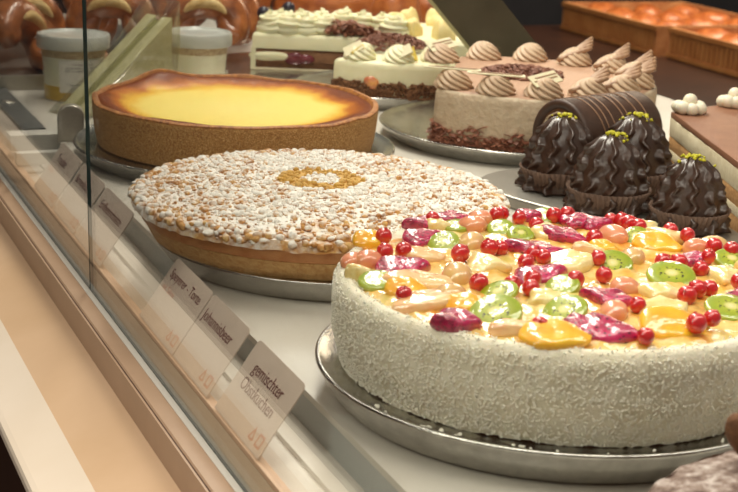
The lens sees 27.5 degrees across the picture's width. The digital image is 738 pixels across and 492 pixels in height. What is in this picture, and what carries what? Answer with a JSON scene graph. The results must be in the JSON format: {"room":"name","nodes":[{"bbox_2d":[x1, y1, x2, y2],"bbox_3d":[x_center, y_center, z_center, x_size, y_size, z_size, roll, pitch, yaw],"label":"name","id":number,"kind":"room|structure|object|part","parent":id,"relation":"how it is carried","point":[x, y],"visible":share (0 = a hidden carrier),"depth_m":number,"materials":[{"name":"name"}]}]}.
{"room":"food shop","nodes":[
{"label":"food shop","id":0,"kind":"room"},
{"bbox_2d":[53,0,737,24],"bbox_3d":[-1.095,-1.492,4.450,6.800,2.900,0.100,-4,17,-23],"label":"wall","id":1,"kind":"structure","parent":0,"point":[527,12],"depth_m":5.36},
{"bbox_3d":[-0.231,0.565,2.735,6.800,0.040,7.700,-4,17,-23],"label":"floor","id":2,"kind":"structure","parent":0,"visible":0},
{"bbox_2d":[0,13,674,491],"bbox_3d":[0.053,0.427,1.355,0.810,1.005,2.080,-4,17,-23],"label":"display case","id":3,"kind":"object","parent":2,"relation":"on","point":[81,410],"depth_m":0.87,"materials":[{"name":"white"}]},
{"bbox_3d":[-0.336,-0.128,1.421,0.021,0.010,0.204,-4,17,-23],"label":"gasket strip","id":4,"kind":"part","parent":3,"relation":"part of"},
{"bbox_2d":[0,0,89,288],"bbox_3d":[-0.403,-0.303,1.470,0.010,0.376,1.132,-4,17,-23],"label":"glass pane","id":5,"kind":"object","parent":3,"relation":"on","point":[7,165],"visible":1,"depth_m":1.27,"materials":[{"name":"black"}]},
{"bbox_2d":[12,103,83,164],"bbox_3d":[-0.276,-0.100,1.301,0.066,0.047,0.050,-4,17,-23],"label":"rail","id":6,"kind":"object","parent":3,"relation":"on","point":[70,116],"visible":0.84,"depth_m":1.30,"materials":[{"name":"grey"}]},
{"bbox_2d":[34,143,81,207],"bbox_3d":[-0.243,-0.056,1.178,0.024,0.035,0.071,-4,17,-23],"label":"price card","id":7,"kind":"object","parent":3,"relation":"on","point":[64,164],"visible":1,"depth_m":1.18,"materials":[{"name":"white paper"}]},
{"bbox_2d":[36,28,110,101],"bbox_3d":[-0.292,-0.178,1.489,0.072,0.064,0.072,-4,17,-23],"label":"tub","id":8,"kind":"object","parent":3,"relation":"on","point":[61,48],"visible":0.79,"depth_m":1.46,"materials":[{"name":"grey plastic"}]},
{"bbox_2d":[53,164,104,233],"bbox_3d":[-0.214,-0.035,1.110,0.024,0.035,0.071,-4,17,-23],"label":"price card","id":9,"kind":"object","parent":3,"relation":"on","point":[72,207],"visible":0.77,"depth_m":1.11,"materials":[{"name":"white paper"}]},
{"bbox_2d":[75,187,133,266],"bbox_3d":[-0.183,-0.014,1.040,0.024,0.035,0.078,-4,17,-23],"label":"price card","id":10,"kind":"object","parent":3,"relation":"on","point":[111,216],"visible":1,"depth_m":1.04,"materials":[{"name":"white paper"}]},
{"bbox_2d":[48,0,177,118],"bbox_3d":[-0.242,-0.182,1.436,0.048,0.104,0.125,16,21,40],"label":"divider panel","id":11,"kind":"object","parent":3,"relation":"on","point":[148,46],"visible":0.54,"depth_m":1.44,"materials":[{"name":"glass"}]},
{"bbox_2d":[6,25,227,90],"bbox_3d":[-0.350,-0.230,1.750,0.250,0.015,0.438,-4,17,-23],"label":"baking tray","id":12,"kind":"object","parent":3,"relation":"on","point":[21,76],"visible":0.11,"depth_m":1.62,"materials":[{"name":"metal"}]},
{"bbox_2d":[3,0,49,69],"bbox_3d":[-0.371,-0.223,1.597,0.048,0.080,0.092,10,17,24],"label":"pretzel","id":13,"kind":"object","parent":12,"relation":"on","point":[23,20],"visible":0.66,"depth_m":1.57,"materials":[{"name":"brown food"}]},
{"bbox_2d":[27,0,65,28],"bbox_3d":[-0.385,-0.252,1.680,0.101,0.074,0.052,-12,22,-42],"label":"pretzel","id":14,"kind":"object","parent":12,"relation":"on","point":[49,9],"visible":0.22,"depth_m":1.69,"materials":[{"name":"brown food"}]},
{"bbox_2d":[62,0,71,9],"bbox_3d":[-0.372,-0.303,1.749,0.101,0.076,0.049,-7,19,-32],"label":"pretzel","id":15,"kind":"object","parent":12,"relation":"on","point":[66,3],"visible":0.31,"depth_m":1.75,"materials":[{"name":"brown food"}]},
{"bbox_2d":[28,38,108,69],"bbox_3d":[-0.321,-0.205,1.597,0.089,0.042,0.063,-10,20,-38],"label":"pretzel","id":16,"kind":"object","parent":12,"relation":"on","point":[34,53],"visible":0.06,"depth_m":1.56,"materials":[{"name":"brown food"}]},
{"bbox_2d":[65,0,155,35],"bbox_3d":[-0.288,-0.262,1.689,0.102,0.070,0.049,3,16,0],"label":"pretzel","id":17,"kind":"object","parent":12,"relation":"on","point":[96,10],"visible":0.69,"depth_m":1.67,"materials":[{"name":"brown food"}]},
{"bbox_2d":[98,0,167,40],"bbox_3d":[-0.282,-0.274,1.762,0.101,0.076,0.049,0,16,-9],"label":"pretzel","id":18,"kind":"object","parent":12,"relation":"on","point":[110,25],"visible":0.2,"depth_m":1.75,"materials":[{"name":"brown food"}]},
{"bbox_2d":[162,0,249,45],"bbox_3d":[-0.187,-0.267,1.737,0.102,0.070,0.049,3,16,0],"label":"pretzel","id":19,"kind":"object","parent":12,"relation":"on","point":[233,16],"visible":0.87,"depth_m":1.72,"materials":[{"name":"brown food"}]},
{"bbox_3d":[-0.235,0.016,1.103,0.012,0.022,2.080,-4,17,-23],"label":"rail","id":20,"kind":"part","parent":3,"relation":"part of","materials":[{"name":"silver metal"}]},
{"bbox_3d":[-0.227,0.010,1.105,0.004,0.010,2.080,-4,17,-23],"label":"white trim","id":21,"kind":"part","parent":3,"relation":"part of","materials":[{"name":"grey"}]},
{"bbox_3d":[-0.221,0.000,1.105,0.005,0.022,2.080,-4,17,-23],"label":"beige rail","id":22,"kind":"part","parent":3,"relation":"part of","materials":[{"name":"beige metal"}]},
{"bbox_3d":[-0.220,-0.013,1.101,0.005,0.003,2.080,-4,17,-23],"label":"card rail","id":23,"kind":"part","parent":3,"relation":"part of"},
{"bbox_2d":[83,0,247,491],"bbox_3d":[0.000,-0.023,0.552,0.010,0.376,0.946,-4,17,-23],"label":"glass pane","id":24,"kind":"object","parent":3,"relation":"on","point":[201,433],"visible":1,"depth_m":0.98,"materials":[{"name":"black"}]},
{"bbox_2d":[140,259,212,354],"bbox_3d":[-0.113,0.034,0.881,0.024,0.035,0.073,-4,17,-23],"label":"price card","id":25,"kind":"object","parent":3,"relation":"on","point":[181,296],"visible":1,"depth_m":0.88,"materials":[{"name":"white paper"}]},
{"bbox_2d":[172,26,231,73],"bbox_3d":[-0.175,-0.188,1.542,0.070,0.064,0.070,-4,17,-23],"label":"tub","id":26,"kind":"object","parent":3,"relation":"on","point":[195,50],"visible":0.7,"depth_m":1.51,"materials":[{"name":"grey plastic"}]},
{"bbox_2d":[173,295,249,396],"bbox_3d":[-0.086,0.053,0.819,0.024,0.035,0.064,-4,17,-23],"label":"price card","id":27,"kind":"object","parent":3,"relation":"on","point":[218,333],"visible":1,"depth_m":0.82,"materials":[{"name":"white paper"}]},
{"bbox_2d":[195,0,259,43],"bbox_3d":[-0.178,-0.284,1.809,0.101,0.076,0.049,6,16,12],"label":"pretzel","id":28,"kind":"object","parent":3,"relation":"on","point":[252,6],"visible":0.06,"depth_m":1.79,"materials":[{"name":"brown food"}]},
{"bbox_2d":[73,124,394,180],"bbox_3d":[-0.113,-0.082,1.268,0.268,0.015,0.268,-4,17,-23],"label":"cake board","id":29,"kind":"object","parent":3,"relation":"on","point":[113,164],"visible":0.23,"depth_m":1.20,"materials":[{"name":"silver metal"}]},
{"bbox_2d":[92,69,378,166],"bbox_3d":[-0.110,-0.108,1.258,0.238,0.045,0.244,-4,17,-23],"label":"cheesecake","id":30,"kind":"object","parent":29,"relation":"on","point":[157,117],"visible":0.94,"depth_m":1.22,"materials":[{"name":"yellow food"}]},
{"bbox_2d":[153,236,331,302],"bbox_3d":[-0.022,-0.004,1.006,0.242,0.016,0.242,-4,17,-23],"label":"cake board","id":31,"kind":"object","parent":3,"relation":"on","point":[293,289],"visible":0.1,"depth_m":0.90,"materials":[{"name":"silver metal"}]},
{"bbox_2d":[127,148,510,280],"bbox_3d":[-0.032,-0.028,0.997,0.250,0.039,0.250,-3,17,-18],"label":"tart","id":32,"kind":"object","parent":31,"relation":"on","point":[286,213],"visible":0.94,"depth_m":0.94,"materials":[{"name":"white food"}]},
{"bbox_2d":[215,341,304,458],"bbox_3d":[-0.055,0.075,0.748,0.024,0.035,0.069,-4,17,-23],"label":"price card","id":33,"kind":"object","parent":3,"relation":"on","point":[263,392],"visible":1,"depth_m":0.74,"materials":[{"name":"white paper"}]},
{"bbox_2d":[259,0,271,9],"bbox_3d":[-0.158,-0.326,1.964,0.075,0.094,0.114,2,16,-3],"label":"bread roll","id":34,"kind":"object","parent":3,"relation":"on","point":[266,3],"visible":0.02,"depth_m":1.94,"materials":[{"name":"brown food"}]},
{"bbox_2d":[225,52,312,79],"bbox_3d":[-0.075,-0.206,1.730,0.259,0.005,0.197,-4,17,-23],"label":"cake plate","id":35,"kind":"object","parent":3,"relation":"on","point":[236,63],"visible":0.04,"depth_m":1.68,"materials":[{"name":"silver metal"}]},
{"bbox_2d":[248,2,409,71],"bbox_3d":[-0.043,-0.239,1.714,0.180,0.071,0.100,2,16,-1],"label":"cake","id":36,"kind":"object","parent":35,"relation":"on","point":[284,39],"visible":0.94,"depth_m":1.67,"materials":[{"name":"white food"}]},
{"bbox_2d":[271,0,372,13],"bbox_3d":[-0.049,-0.320,1.989,0.160,0.085,0.102,2,16,-1],"label":"bread roll","id":37,"kind":"object","parent":3,"relation":"on","point":[355,6],"visible":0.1,"depth_m":1.95,"materials":[{"name":"brown food"}]},
{"bbox_2d":[295,70,425,110],"bbox_3d":[0.009,-0.164,1.579,0.174,0.014,0.174,-4,17,-23],"label":"cake board","id":38,"kind":"object","parent":3,"relation":"on","point":[325,77],"visible":0.16,"depth_m":1.58,"materials":[{"name":"silver metal"}]},
{"bbox_2d":[330,32,454,100],"bbox_3d":[0.014,-0.189,1.549,0.130,0.057,0.142,-4,17,-23],"label":"cake","id":39,"kind":"object","parent":38,"relation":"on","point":[397,70],"visible":0.82,"depth_m":1.50,"materials":[{"name":"beige food"}]},
{"bbox_2d":[370,0,420,22],"bbox_3d":[0.033,-0.284,1.862,0.064,0.093,0.065,-4,17,-23],"label":"bread roll","id":40,"kind":"object","parent":3,"relation":"on","point":[387,6],"visible":0.2,"depth_m":1.83,"materials":[{"name":"brown food"}]},
{"bbox_2d":[419,0,432,22],"bbox_3d":[0.091,-0.309,1.965,0.120,0.092,0.103,2,16,-1],"label":"bread roll","id":41,"kind":"object","parent":3,"relation":"on","point":[425,5],"visible":0.02,"depth_m":1.92,"materials":[{"name":"brown food"}]},
{"bbox_2d":[388,7,467,56],"bbox_3d":[0.090,-0.237,1.748,0.161,0.070,0.161,-4,17,-23],"label":"cake","id":42,"kind":"object","parent":3,"relation":"on","point":[435,27],"visible":0.3,"depth_m":1.69,"materials":[{"name":"beige food"}]},
{"bbox_2d":[379,100,524,166],"bbox_3d":[0.140,-0.106,1.396,0.261,0.014,0.261,-4,17,-23],"label":"cake board","id":43,"kind":"object","parent":3,"relation":"on","point":[408,123],"visible":0.33,"depth_m":1.33,"materials":[{"name":"silver metal"}]},
{"bbox_2d":[423,36,656,152],"bbox_3d":[0.159,-0.144,1.385,0.220,0.076,0.254,3,16,1],"label":"cake","id":44,"kind":"object","parent":43,"relation":"on","point":[488,100],"visible":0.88,"depth_m":1.30,"materials":[{"name":"beige food"}]},
{"bbox_2d":[428,0,548,59],"bbox_3d":[0.115,-0.240,1.578,0.235,0.170,0.006,2,16,-1],"label":"panel","id":45,"kind":"object","parent":3,"relation":"on","point":[471,21],"visible":0.44,"depth_m":1.58,"materials":[{"name":"beige"}]},
{"bbox_2d":[315,324,733,484],"bbox_3d":[0.095,0.066,0.773,0.246,0.020,0.246,-4,17,-23],"label":"cake tray","id":46,"kind":"object","parent":3,"relation":"on","point":[481,452],"visible":0.35,"depth_m":0.67,"materials":[{"name":"silver metal"}]},
{"bbox_2d":[330,206,737,453],"bbox_3d":[0.097,0.032,0.763,0.233,0.058,0.233,-4,17,-23],"label":"cake","id":47,"kind":"object","parent":46,"relation":"on","point":[565,326],"visible":1,"depth_m":0.69,"materials":[{"name":"white food"}]},
{"bbox_2d":[481,168,737,242],"bbox_3d":[0.199,-0.031,1.152,0.184,0.010,0.250,-4,17,-23],"label":"serving board","id":48,"kind":"object","parent":3,"relation":"on","point":[504,180],"visible":0.09,"depth_m":1.14,"materials":[{"name":"silver metal"}]},
{"bbox_2d":[514,112,592,195],"bbox_3d":[0.149,-0.073,1.166,0.070,0.060,0.067,16,21,39],"label":"chocolate cake","id":49,"kind":"object","parent":48,"relation":"on","point":[552,152],"visible":0.75,"depth_m":1.15,"materials":[{"name":"brown food"}]},
{"bbox_2d":[519,162,569,195],"bbox_3d":[0.148,-0.053,1.171,0.065,0.018,0.065,16,21,39],"label":"paper cup","id":50,"kind":"object","parent":49,"relation":"on","point":[547,178],"depth_m":1.15,"materials":[{"name":"brown paper"}]},
{"bbox_2d":[532,91,662,139],"bbox_3d":[0.188,-0.094,1.236,0.093,0.062,0.064,-10,20,-38],"label":"roll","id":51,"kind":"object","parent":48,"relation":"on","point":[598,112],"visible":0.48,"depth_m":1.21,"materials":[{"name":"brown food"}]},
{"bbox_2d":[563,130,651,217],"bbox_3d":[0.177,-0.055,1.109,0.066,0.059,0.068,15,20,38],"label":"chocolate cake","id":52,"kind":"object","parent":48,"relation":"on","point":[609,175],"visible":0.98,"depth_m":1.09,"materials":[{"name":"brown food"}]},
{"bbox_2d":[566,179,651,215],"bbox_3d":[0.176,-0.036,1.114,0.064,0.018,0.064,15,20,38],"label":"paper cup","id":53,"kind":"object","parent":52,"relation":"on","point":[600,197],"depth_m":1.09,"materials":[{"name":"brown paper"}]},
{"bbox_2d":[605,111,672,195],"bbox_3d":[0.207,-0.074,1.175,0.071,0.062,0.068,-6,18,-27],"label":"chocolate cake","id":54,"kind":"object","parent":48,"relation":"on","point":[643,132],"visible":0.42,"depth_m":1.16,"materials":[{"name":"brown food"}]},
{"bbox_2d":[647,175,661,195],"bbox_3d":[0.206,-0.053,1.181,0.066,0.019,0.066,-6,18,-27],"label":"paper cup","id":55,"kind":"object","parent":54,"relation":"on","point":[653,181],"depth_m":1.16,"materials":[{"name":"brown paper"}]},
{"bbox_2d":[645,153,730,236],"bbox_3d":[0.228,-0.038,1.066,0.060,0.055,0.063,17,21,41],"label":"chocolate cake","id":56,"kind":"object","parent":48,"relation":"on","point":[691,193],"visible":0.94,"depth_m":1.05,"materials":[{"name":"brown food"}]},
{"bbox_2d":[648,199,730,236],"bbox_3d":[0.227,-0.020,1.071,0.058,0.017,0.058,17,21,41],"label":"paper cup","id":57,"kind":"object","parent":56,"relation":"on","point":[707,217],"depth_m":1.05,"materials":[{"name":"brown paper"}]},
{"bbox_2d":[669,87,737,232],"bbox_3d":[0.325,-0.071,1.197,0.140,0.072,0.366,1,16,-4],"label":"cake","id":58,"kind":"object","parent":3,"relation":"on","point":[711,132],"visible":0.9,"depth_m":1.21,"materials":[{"name":"brown food"}]},
{"bbox_3d":[0.196,0.140,0.539,0.228,0.015,0.228,-4,17,-23],"label":"cake board","id":59,"kind":"object","parent":3,"relation":"on","visible":0},
{"bbox_2d":[648,412,737,491],"bbox_3d":[0.199,0.110,0.526,0.216,0.053,0.216,-4,17,-23],"label":"chocolate cake","id":60,"kind":"object","parent":59,"relation":"on","point":[718,472],"visible":1,"depth_m":0.58,"materials":[{"name":"brown food"}]},
{"bbox_2d":[522,25,737,106],"bbox_3d":[1.025,-0.083,3.775,1.800,0.750,1.410,-4,17,-23],"label":"countertop","id":61,"kind":"structure","parent":2,"relation":"on","point":[673,79],"depth_m":3.50,"materials":[{"name":"brown wood"}]},
{"bbox_2d":[560,1,737,56],"bbox_3d":[0.787,-0.574,3.954,0.385,0.075,0.470,-4,17,-22],"label":"crate","id":62,"kind":"object","parent":61,"relation":"on","point":[577,18],"visible":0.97,"depth_m":3.87,"materials":[{"name":"brown wood"}]},
{"bbox_2d":[587,2,614,10],"bbox_3d":[0.633,-0.621,4.071,0.119,0.074,0.095,14,19,35],"label":"bread roll","id":63,"kind":"object","parent":62,"relation":"in","point":[603,6],"visible":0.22,"depth_m":4.05,"materials":[{"name":"orange food"}]},
{"bbox_3d":[0.618,-0.567,3.885,0.010,0.067,0.470,-4,17,-22],"label":"panel","id":64,"kind":"part","parent":62,"relation":"part of","materials":[{"name":"brown wood"}]},
{"bbox_2d":[605,6,635,17],"bbox_3d":[0.665,-0.597,3.990,0.095,0.074,0.119,-1,16,-13],"label":"bread roll","id":65,"kind":"object","parent":62,"relation":"in","point":[622,11],"visible":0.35,"depth_m":3.96,"materials":[{"name":"orange food"}]},
{"bbox_3d":[0.704,-0.640,4.158,0.360,0.067,0.010,-4,17,-22],"label":"panel","id":66,"kind":"part","parent":62,"relation":"part of","materials":[{"name":"brown wood"}]},
{"bbox_2d":[631,13,660,23],"bbox_3d":[0.709,-0.565,3.884,0.095,0.074,0.119,10,18,25],"label":"bread roll","id":67,"kind":"object","parent":62,"relation":"in","point":[646,17],"visible":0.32,"depth_m":3.85,"materials":[{"name":"orange food"}]},
{"bbox_2d":[632,3,661,15],"bbox_3d":[0.755,-0.621,4.090,0.095,0.074,0.119,4,16,6],"label":"bread roll","id":68,"kind":"object","parent":62,"relation":"in","point":[645,7],"visible":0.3,"depth_m":4.05,"materials":[{"name":"orange food"}]},
{"bbox_2d":[654,19,686,24],"bbox_3d":[0.753,-0.532,3.778,0.119,0.074,0.095,-4,17,-23],"label":"bread roll","id":69,"kind":"object","parent":62,"relation":"in","point":[667,21],"visible":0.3,"depth_m":3.75,"materials":[{"name":"orange food"}]},
{"bbox_2d":[658,9,690,21],"bbox_3d":[0.804,-0.586,3.974,0.119,0.074,0.095,-12,22,-42],"label":"bread roll","id":70,"kind":"object","parent":62,"relation":"in","point":[674,14],"visible":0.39,"depth_m":3.94,"materials":[{"name":"orange food"}]},
{"bbox_2d":[665,5,699,16],"bbox_3d":[0.853,-0.622,4.108,0.119,0.074,0.095,-4,17,-24],"label":"bread roll","id":71,"kind":"object","parent":62,"relation":"in","point":[690,10],"visible":0.38,"depth_m":4.08,"materials":[{"name":"orange food"}]},
{"bbox_3d":[0.875,-0.516,3.749,0.360,0.067,0.010,-4,17,-22],"label":"panel","id":72,"kind":"part","parent":62,"relation":"part of","materials":[{"name":"brown wood"}]},
{"bbox_2d":[684,16,721,24],"bbox_3d":[0.852,-0.550,3.858,0.119,0.074,0.095,2,16,-4],"label":"bread roll","id":73,"kind":"object","parent":62,"relation":"in","point":[701,20],"visible":0.35,"depth_m":3.83,"materials":[{"name":"orange food"}]},
{"bbox_3d":[0.961,-0.590,4.022,0.010,0.067,0.470,-4,17,-22],"label":"panel","id":74,"kind":"part","parent":62,"relation":"part of","materials":[{"name":"brown wood"}]},
{"bbox_2d":[692,11,730,23],"bbox_3d":[0.905,-0.584,3.985,0.119,0.074,0.095,7,16,15],"label":"bread roll","id":75,"kind":"object","parent":62,"relation":"in","point":[720,17],"visible":0.29,"depth_m":3.95,"materials":[{"name":"orange food"}]},
{"bbox_2d":[722,18,737,24],"bbox_3d":[0.954,-0.549,3.870,0.095,0.074,0.119,-8,19,-33],"label":"bread roll","id":76,"kind":"object","parent":62,"relation":"in","point":[734,21],"visible":0.23,"depth_m":3.85,"materials":[{"name":"orange food"}]},
{"bbox_2d":[665,26,737,77],"bbox_3d":[0.990,-0.444,3.527,0.385,0.075,0.470,-4,17,-22],"label":"crate","id":77,"kind":"object","parent":61,"relation":"on","point":[685,45],"visible":0.98,"depth_m":3.54,"materials":[{"name":"brown wood"}]},
{"bbox_3d":[0.907,-0.510,3.732,0.360,0.067,0.010,-4,17,-22],"label":"panel","id":78,"kind":"part","parent":77,"relation":"part of","materials":[{"name":"brown wood"}]},
{"bbox_2d":[696,28,729,37],"bbox_3d":[0.836,-0.490,3.644,0.119,0.074,0.095,14,19,35],"label":"bread roll","id":79,"kind":"object","parent":77,"relation":"in","point":[713,32],"visible":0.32,"depth_m":3.62,"materials":[{"name":"orange food"}]},
{"bbox_2d":[719,33,737,42],"bbox_3d":[0.869,-0.466,3.564,0.095,0.074,0.119,-1,16,-13],"label":"bread roll","id":80,"kind":"object","parent":77,"relation":"in","point":[732,37],"visible":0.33,"depth_m":3.54,"materials":[{"name":"orange food"}]}
]}

